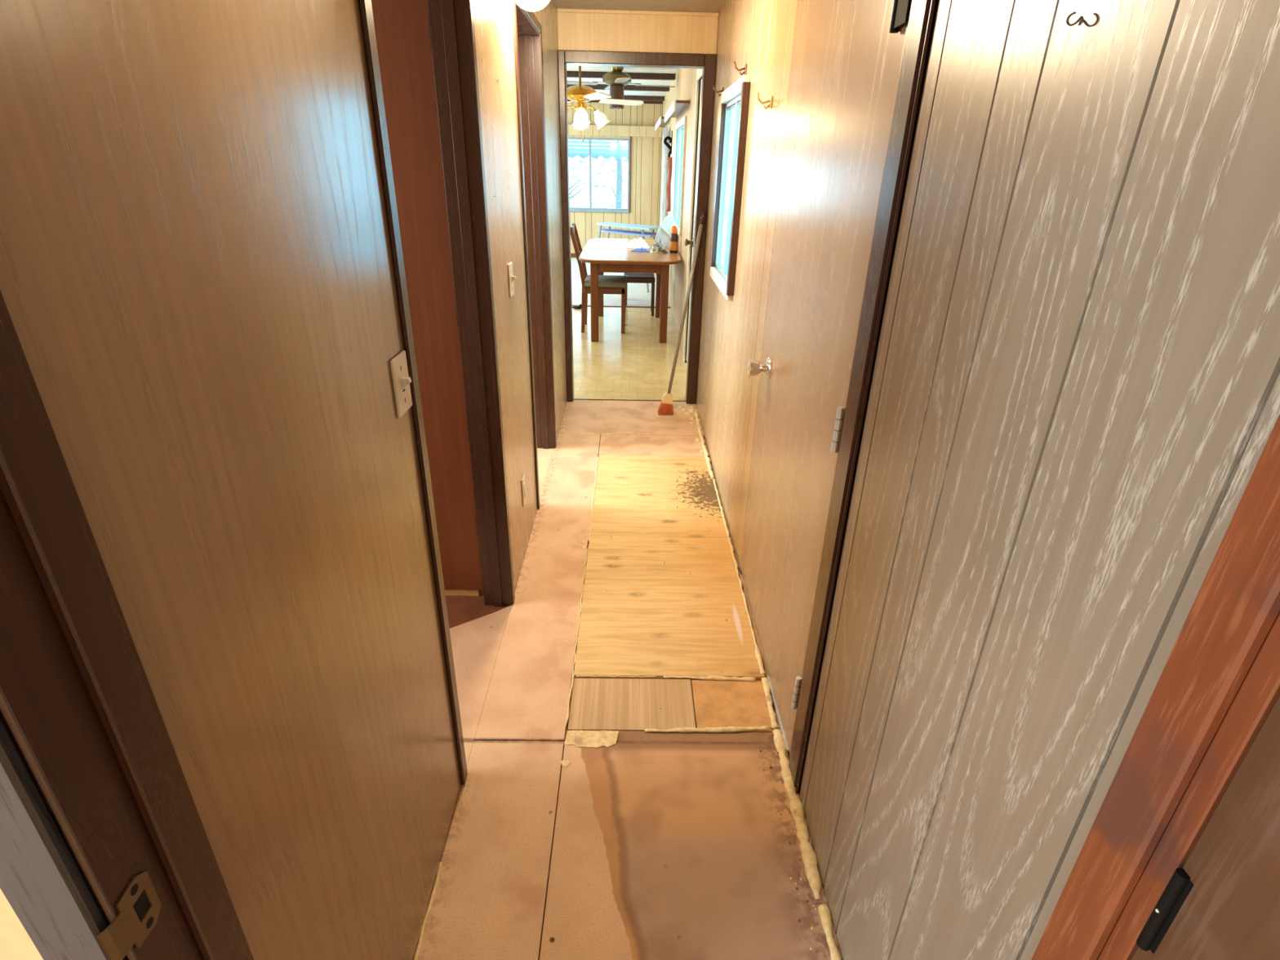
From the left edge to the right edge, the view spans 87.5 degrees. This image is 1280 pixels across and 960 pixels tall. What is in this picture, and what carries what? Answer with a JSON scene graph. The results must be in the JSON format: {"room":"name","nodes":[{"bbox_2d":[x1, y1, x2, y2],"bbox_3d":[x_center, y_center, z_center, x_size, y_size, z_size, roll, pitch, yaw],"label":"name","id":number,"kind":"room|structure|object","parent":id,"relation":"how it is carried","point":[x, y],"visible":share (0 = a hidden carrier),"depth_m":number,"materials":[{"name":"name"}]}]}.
{"room":"home hallway","nodes":[
{"label":"home hallway","id":0,"kind":"room"},
{"bbox_2d":[0,888,43,959],"bbox_3d":[-1.341,0.143,0.491,3.740,2.205,0.100,1,25,-1],"label":"wall","id":1,"kind":"structure","parent":0,"point":[15,944],"depth_m":0.56,"materials":[{"name":"beige paint"}]},
{"bbox_2d":[0,0,567,959],"bbox_3d":[-0.490,-0.686,2.285,0.092,2.205,3.833,1,25,-1],"label":"wall","id":2,"kind":"structure","parent":0,"point":[197,284],"depth_m":0.76,"materials":[{"name":"brown wood"}]},
{"bbox_2d":[0,290,253,959],"bbox_3d":[-0.454,0.197,0.518,0.073,2.119,0.116,1,25,-1],"label":"trim","id":3,"kind":"structure","parent":2,"relation":"attached to","point":[106,852],"depth_m":0.51,"materials":[{"name":"brown wood"}]},
{"bbox_2d":[389,350,412,418],"bbox_3d":[-0.424,-0.173,1.210,0.020,0.107,0.076,1,25,-1],"label":"light switch","id":4,"kind":"object","parent":2,"relation":"attached to","point":[401,380],"visible":1,"depth_m":1.20,"materials":[{"name":"white plastic"}]},
{"bbox_2d":[371,0,483,589],"bbox_3d":[-0.898,-0.458,2.008,0.730,1.905,0.101,1,25,-1],"label":"door","id":5,"kind":"structure","parent":2,"relation":"in","point":[402,27],"depth_m":1.95,"materials":[{"name":"red wood"}]},
{"bbox_2d":[358,0,515,785],"bbox_3d":[-0.484,-0.281,1.657,0.104,2.008,0.814,1,25,-1],"label":"trim","id":6,"kind":"structure","parent":2,"relation":"attached to","point":[451,22],"depth_m":1.80,"materials":[{"name":"brown wood"}]},
{"bbox_2d":[444,589,479,595],"bbox_3d":[-0.921,0.407,2.456,0.660,0.028,0.016,1,25,-1],"label":"trim","id":7,"kind":"structure","parent":2,"relation":"attached to","point":[447,592],"depth_m":2.45,"materials":[{"name":"brown wood"}]},
{"bbox_2d":[507,262,515,297],"bbox_3d":[-0.436,-0.688,2.297,0.020,0.110,0.070,1,25,-1],"label":"light switch","id":8,"kind":"object","parent":2,"relation":"attached to","point":[511,277],"visible":1,"depth_m":2.29,"materials":[{"name":"white plastic"}]},
{"bbox_2d":[521,473,526,506],"bbox_3d":[-0.460,0.041,2.654,0.008,0.118,0.066,1,25,-1],"label":"power outlet","id":9,"kind":"object","parent":2,"relation":"attached to","point":[523,481],"visible":1,"depth_m":2.64,"materials":[{"name":"white plastic"}]},
{"bbox_2d":[511,0,556,509],"bbox_3d":[-0.499,-0.919,3.003,0.104,2.008,0.775,1,25,-1],"label":"trim","id":10,"kind":"structure","parent":2,"relation":"attached to","point":[527,29],"depth_m":3.15,"materials":[{"name":"brown wood"}]},
{"bbox_2d":[567,98,662,253],"bbox_3d":[-1.496,-4.804,10.760,3.655,2.355,0.130,1,25,-1],"label":"wall","id":11,"kind":"structure","parent":0,"point":[646,152],"depth_m":10.70,"materials":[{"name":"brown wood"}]},
{"bbox_2d":[570,253,576,257],"bbox_3d":[-1.494,-3.772,11.203,3.586,0.070,0.012,1,25,-1],"label":"baseboard","id":12,"kind":"structure","parent":11,"relation":"attached to","point":[572,255],"depth_m":11.21,"materials":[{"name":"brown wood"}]},
{"bbox_2d":[568,136,631,213],"bbox_3d":[-1.324,-4.897,10.690,2.359,1.110,0.080,1,25,-1],"label":"window","id":13,"kind":"structure","parent":11,"relation":"in","point":[589,209],"depth_m":10.74,"materials":[{"name":"metal"}]},
{"bbox_2d":[568,124,662,137],"bbox_3d":[-1.453,-5.435,10.355,3.588,0.147,0.120,1,25,-1],"label":"trim","id":14,"kind":"structure","parent":11,"relation":"attached to","point":[592,130],"depth_m":10.32,"materials":[{"name":"beige wood"}]},
{"bbox_2d":[413,257,842,959],"bbox_3d":[-1.366,-0.557,4.623,3.820,0.134,14.860,1,25,-1],"label":"floor","id":15,"kind":"structure","parent":0,"point":[628,792],"depth_m":1.91,"materials":[{"name":"wood"}]},
{"bbox_2d":[572,303,581,308],"bbox_3d":[-0.674,-1.897,7.304,0.146,0.051,0.070,1,25,-1],"label":"slipper","id":16,"kind":"object","parent":15,"relation":"on","point":[580,305],"visible":0.75,"depth_m":7.28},
{"bbox_2d":[570,223,626,333],"bbox_3d":[-0.384,-1.888,6.272,0.516,0.930,0.410,1,25,-1],"label":"dining chair","id":17,"kind":"object","parent":15,"relation":"on","point":[607,284],"visible":0.94,"depth_m":6.15,"materials":[{"name":"brown wood"}]},
{"bbox_2d":[584,275,626,288],"bbox_3d":[-0.321,-1.867,6.283,0.390,0.056,0.410,1,25,-1],"label":"seat cushion","id":18,"kind":"object","parent":17,"relation":"on","point":[604,281],"depth_m":6.12,"materials":[{"name":"grey fabric"}]},
{"bbox_2d":[596,222,660,292],"bbox_3d":[-0.172,-2.824,8.457,0.954,0.766,0.346,16,29,29],"label":"table","id":19,"kind":"object","parent":15,"relation":"on","point":[610,224],"visible":0.54,"depth_m":8.25,"materials":[{"name":"metal"}]},
{"bbox_2d":[598,228,657,236],"bbox_3d":[-0.129,-3.076,8.308,0.864,0.027,0.340,16,29,29],"label":"shelf","id":20,"kind":"object","parent":19,"relation":"attached to","point":[642,233],"depth_m":8.25,"materials":[{"name":"blue metal"}]},
{"bbox_2d":[578,238,680,342],"bbox_3d":[-0.100,-1.890,6.540,0.886,0.716,1.806,1,25,-1],"label":"dining table","id":21,"kind":"object","parent":15,"relation":"on","point":[603,255],"visible":0.8,"depth_m":5.84,"materials":[{"name":"brown wood"}]},
{"bbox_2d":[626,237,649,248],"bbox_3d":[-0.017,-2.313,6.497,0.231,0.089,0.414,1,25,-1],"label":"crumpled cloth","id":22,"kind":"object","parent":21,"relation":"on","point":[635,243],"visible":0.94,"depth_m":6.40,"materials":[{"name":"white fabric"}]},
{"bbox_2d":[631,247,648,252],"bbox_3d":[0.001,-2.133,6.182,0.172,0.035,0.119,1,25,-1],"label":"folded cloth","id":23,"kind":"object","parent":21,"relation":"on","point":[637,250],"visible":1,"depth_m":6.15,"materials":[{"name":"blue fabric"}]},
{"bbox_2d":[649,239,667,253],"bbox_3d":[0.171,-2.134,6.089,0.157,0.123,0.141,13,28,23],"label":"plastic bag","id":24,"kind":"object","parent":21,"relation":"on","point":[657,247],"visible":1,"depth_m":6.07,"materials":[{"name":"grey plastic"}]},
{"bbox_2d":[653,213,675,248],"bbox_3d":[0.239,-2.379,6.391,0.232,0.314,0.087,1,25,-1],"label":"tote bag","id":25,"kind":"object","parent":21,"relation":"on","point":[664,233],"visible":0.76,"depth_m":6.36,"materials":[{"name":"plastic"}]},
{"bbox_2d":[669,225,678,253],"bbox_3d":[0.310,-2.193,6.091,0.078,0.235,0.078,1,25,-1],"label":"bottle","id":26,"kind":"object","parent":21,"relation":"on","point":[673,242],"visible":1,"depth_m":6.07,"materials":[{"name":"orange plastic"}]},
{"bbox_2d":[623,272,655,315],"bbox_3d":[-0.014,-1.970,7.089,0.330,0.395,0.300,1,25,-1],"label":"stool","id":27,"kind":"object","parent":15,"relation":"on","point":[632,277],"visible":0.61,"depth_m":6.92,"materials":[{"name":"brown wood"}]},
{"bbox_2d":[657,209,706,415],"bbox_3d":[0.238,-1.011,4.123,0.122,1.210,0.324,19,31,33],"label":"broom","id":28,"kind":"object","parent":15,"relation":"on","point":[665,407],"visible":1,"depth_m":4.17,"materials":[{"name":"brown wood"}]},
{"bbox_2d":[556,11,719,377],"bbox_3d":[-1.422,-1.604,4.002,3.655,2.355,0.075,1,25,-1],"label":"wall","id":29,"kind":"structure","parent":0,"point":[575,31],"depth_m":3.60,"materials":[{"name":"beige wood"}]},
{"bbox_2d":[557,49,716,404],"bbox_3d":[-0.036,-1.431,4.099,0.864,2.016,0.106,1,25,-1],"label":"trim","id":30,"kind":"structure","parent":29,"relation":"attached to","point":[708,62],"depth_m":3.86,"materials":[{"name":"brown wood"}]},
{"bbox_2d":[556,8,719,17],"bbox_3d":[-0.010,-2.485,3.552,0.863,0.018,0.012,1,25,-1],"label":"trim","id":31,"kind":"structure","parent":29,"relation":"attached to","point":[558,10],"depth_m":3.55,"materials":[{"name":"brown wood"}]},
{"bbox_2d":[552,0,726,101],"bbox_3d":[-1.316,-2.683,3.616,3.820,0.230,14.860,1,25,-1],"label":"ceiling","id":32,"kind":"structure","parent":0,"point":[643,75],"depth_m":6.91,"materials":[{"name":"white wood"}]},
{"bbox_2d":[514,0,550,11],"bbox_3d":[-0.349,-1.658,2.110,0.144,0.294,0.144,1,25,-1],"label":"ceiling lamp","id":33,"kind":"object","parent":32,"relation":"hanging from","point":[528,5],"visible":1,"depth_m":2.14,"materials":[{"name":"white glass"}]},
{"bbox_2d":[567,65,643,142],"bbox_3d":[-0.547,-3.503,6.136,0.940,0.711,0.940,10,27,18],"label":"ceiling fan","id":34,"kind":"object","parent":32,"relation":"hanging from","point":[580,94],"visible":0.68,"depth_m":6.08,"materials":[{"name":"gold metal"}]},
{"bbox_2d":[567,66,675,109],"bbox_3d":[-0.236,-4.013,6.838,0.898,0.378,0.898,19,30,32],"label":"ceiling fan","id":35,"kind":"object","parent":32,"relation":"hanging from","point":[616,79],"visible":0.95,"depth_m":6.76,"materials":[{"name":"gold metal"}]},
{"bbox_2d":[658,0,1279,959],"bbox_3d":[0.459,-1.624,4.138,0.121,2.355,14.860,1,25,-1],"label":"wall","id":36,"kind":"structure","parent":0,"point":[1073,406],"depth_m":0.77,"materials":[{"name":"brown wood"}]},
{"bbox_2d":[654,116,670,130],"bbox_3d":[0.296,-4.787,8.995,0.125,0.069,2.050,1,25,-1],"label":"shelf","id":37,"kind":"structure","parent":36,"relation":"attached to","point":[660,123],"depth_m":8.72,"materials":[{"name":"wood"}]},
{"bbox_2d":[659,127,667,226],"bbox_3d":[0.295,-3.710,8.437,0.048,1.300,0.420,1,25,-1],"label":"curtain","id":38,"kind":"object","parent":36,"relation":"hanging from","point":[665,129],"visible":0.68,"depth_m":8.28,"materials":[{"name":"white fabric"}]},
{"bbox_2d":[662,130,668,219],"bbox_3d":[0.359,-4.210,9.298,0.070,1.100,1.527,1,25,-1],"label":"window","id":39,"kind":"structure","parent":36,"relation":"in","point":[665,200],"depth_m":8.64,"materials":[{"name":"white paint"}]},
{"bbox_2d":[663,130,672,158],"bbox_3d":[0.323,-3.864,7.712,0.105,0.301,0.040,1,25,-1],"label":"wall hook","id":40,"kind":"object","parent":36,"relation":"attached to","point":[666,138],"visible":0.94,"depth_m":7.69,"materials":[{"name":"black metal"}]},
{"bbox_2d":[666,156,672,211],"bbox_3d":[0.315,-3.208,7.259,0.056,0.540,0.024,1,25,-1],"label":"strap","id":41,"kind":"object","parent":36,"relation":"hanging from","point":[669,159],"visible":1,"depth_m":7.25,"materials":[{"name":"red fabric"}]},
{"bbox_2d":[664,99,689,122],"bbox_3d":[0.326,-3.385,6.163,0.125,0.069,1.870,1,25,-1],"label":"shelf","id":42,"kind":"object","parent":36,"relation":"attached to","point":[677,107],"depth_m":5.72,"materials":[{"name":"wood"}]},
{"bbox_2d":[672,115,686,236],"bbox_3d":[0.392,-2.905,6.409,0.070,0.955,1.367,1,25,-1],"label":"window","id":43,"kind":"structure","parent":36,"relation":"in","point":[681,126],"depth_m":6.50,"materials":[{"name":"glass"}]},
{"bbox_2d":[682,68,702,360],"bbox_3d":[0.385,-1.720,4.645,0.014,2.050,0.980,1,25,-1],"label":"trim","id":44,"kind":"structure","parent":36,"relation":"attached to","point":[700,71],"depth_m":4.91,"materials":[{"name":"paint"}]},
{"bbox_2d":[684,78,702,362],"bbox_3d":[0.391,-1.695,4.657,0.109,1.976,0.852,1,25,-1],"label":"door","id":45,"kind":"structure","parent":36,"relation":"in","point":[687,242],"depth_m":4.94,"materials":[{"name":"white paint"}]},
{"bbox_2d":[712,84,724,96],"bbox_3d":[0.391,-1.954,3.356,0.055,0.049,0.024,1,25,-1],"label":"coat hook","id":46,"kind":"object","parent":36,"relation":"attached to","point":[713,86],"visible":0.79,"depth_m":3.35,"materials":[{"name":"brown metal"}]},
{"bbox_2d":[710,74,751,301],"bbox_3d":[0.424,-1.336,3.100,0.080,0.860,0.792,1,25,-1],"label":"window","id":47,"kind":"structure","parent":36,"relation":"in","point":[735,100],"depth_m":3.13,"materials":[{"name":"glass"}]},
{"bbox_2d":[733,61,746,75],"bbox_3d":[0.399,-1.647,2.674,0.055,0.049,0.024,1,25,-1],"label":"coat hook","id":48,"kind":"object","parent":36,"relation":"attached to","point":[744,68],"visible":0.91,"depth_m":2.67,"materials":[{"name":"brown metal"}]},
{"bbox_2d":[755,92,773,109],"bbox_3d":[0.402,-1.232,2.172,0.055,0.049,0.024,1,25,-1],"label":"coat hook","id":49,"kind":"object","parent":36,"relation":"attached to","point":[770,105],"visible":1,"depth_m":2.17,"materials":[{"name":"gold metal"}]},
{"bbox_2d":[740,0,911,752],"bbox_3d":[0.405,-0.322,1.799,0.103,1.951,0.951,1,25,-1],"label":"door","id":50,"kind":"structure","parent":36,"relation":"in","point":[846,55],"depth_m":1.66,"materials":[{"name":"brown wood"}]},
{"bbox_2d":[788,0,937,792],"bbox_3d":[0.443,-0.328,1.761,0.061,2.005,1.056,1,25,-1],"label":"trim","id":51,"kind":"structure","parent":36,"relation":"attached to","point":[921,12],"depth_m":1.25,"materials":[{"name":"brown wood"}]},
{"bbox_2d":[1031,413,1279,959],"bbox_3d":[0.452,0.240,0.542,0.068,2.059,0.070,1,25,-1],"label":"trim","id":52,"kind":"structure","parent":36,"relation":"attached to","point":[1218,685],"depth_m":0.52,"materials":[{"name":"orange wood"}]},
{"bbox_2d":[1130,694,1279,959],"bbox_3d":[0.448,0.415,0.160,0.044,2.008,0.764,1,25,-1],"label":"door","id":53,"kind":"structure","parent":36,"relation":"in","point":[1224,902],"depth_m":0.48,"materials":[{"name":"brown wood"}]},
{"label":"outside","id":54,"kind":"structure","parent":0,"visible":0},
{"bbox_3d":[0.824,-3.606,12.686,30.000,0.100,42.000,1,25,-1],"label":"ground","id":55,"kind":"structure","parent":54,"visible":0},
{"bbox_2d":[568,139,605,207],"bbox_3d":[-1.694,-6.293,14.190,1.961,3.368,2.024,1,25,-1],"label":"tree","id":56,"kind":"object","parent":55,"relation":"on","point":[580,162],"visible":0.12,"depth_m":14.35,"materials":[{"name":"grey plant"}]},
{"bbox_2d":[568,139,627,159],"bbox_3d":[-1.341,-4.660,11.594,3.900,2.646,0.749,1,25,-1],"label":"awning","id":57,"kind":"object","parent":55,"relation":"on","point":[606,153],"visible":0.16,"depth_m":11.41,"materials":[{"name":"teal fabric"}]},
{"bbox_2d":[574,139,627,208],"bbox_3d":[-0.517,-7.190,15.630,2.022,3.807,2.023,1,25,-1],"label":"tree","id":58,"kind":"object","parent":55,"relation":"on","point":[618,194],"visible":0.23,"depth_m":15.68,"materials":[{"name":"grey plant"}]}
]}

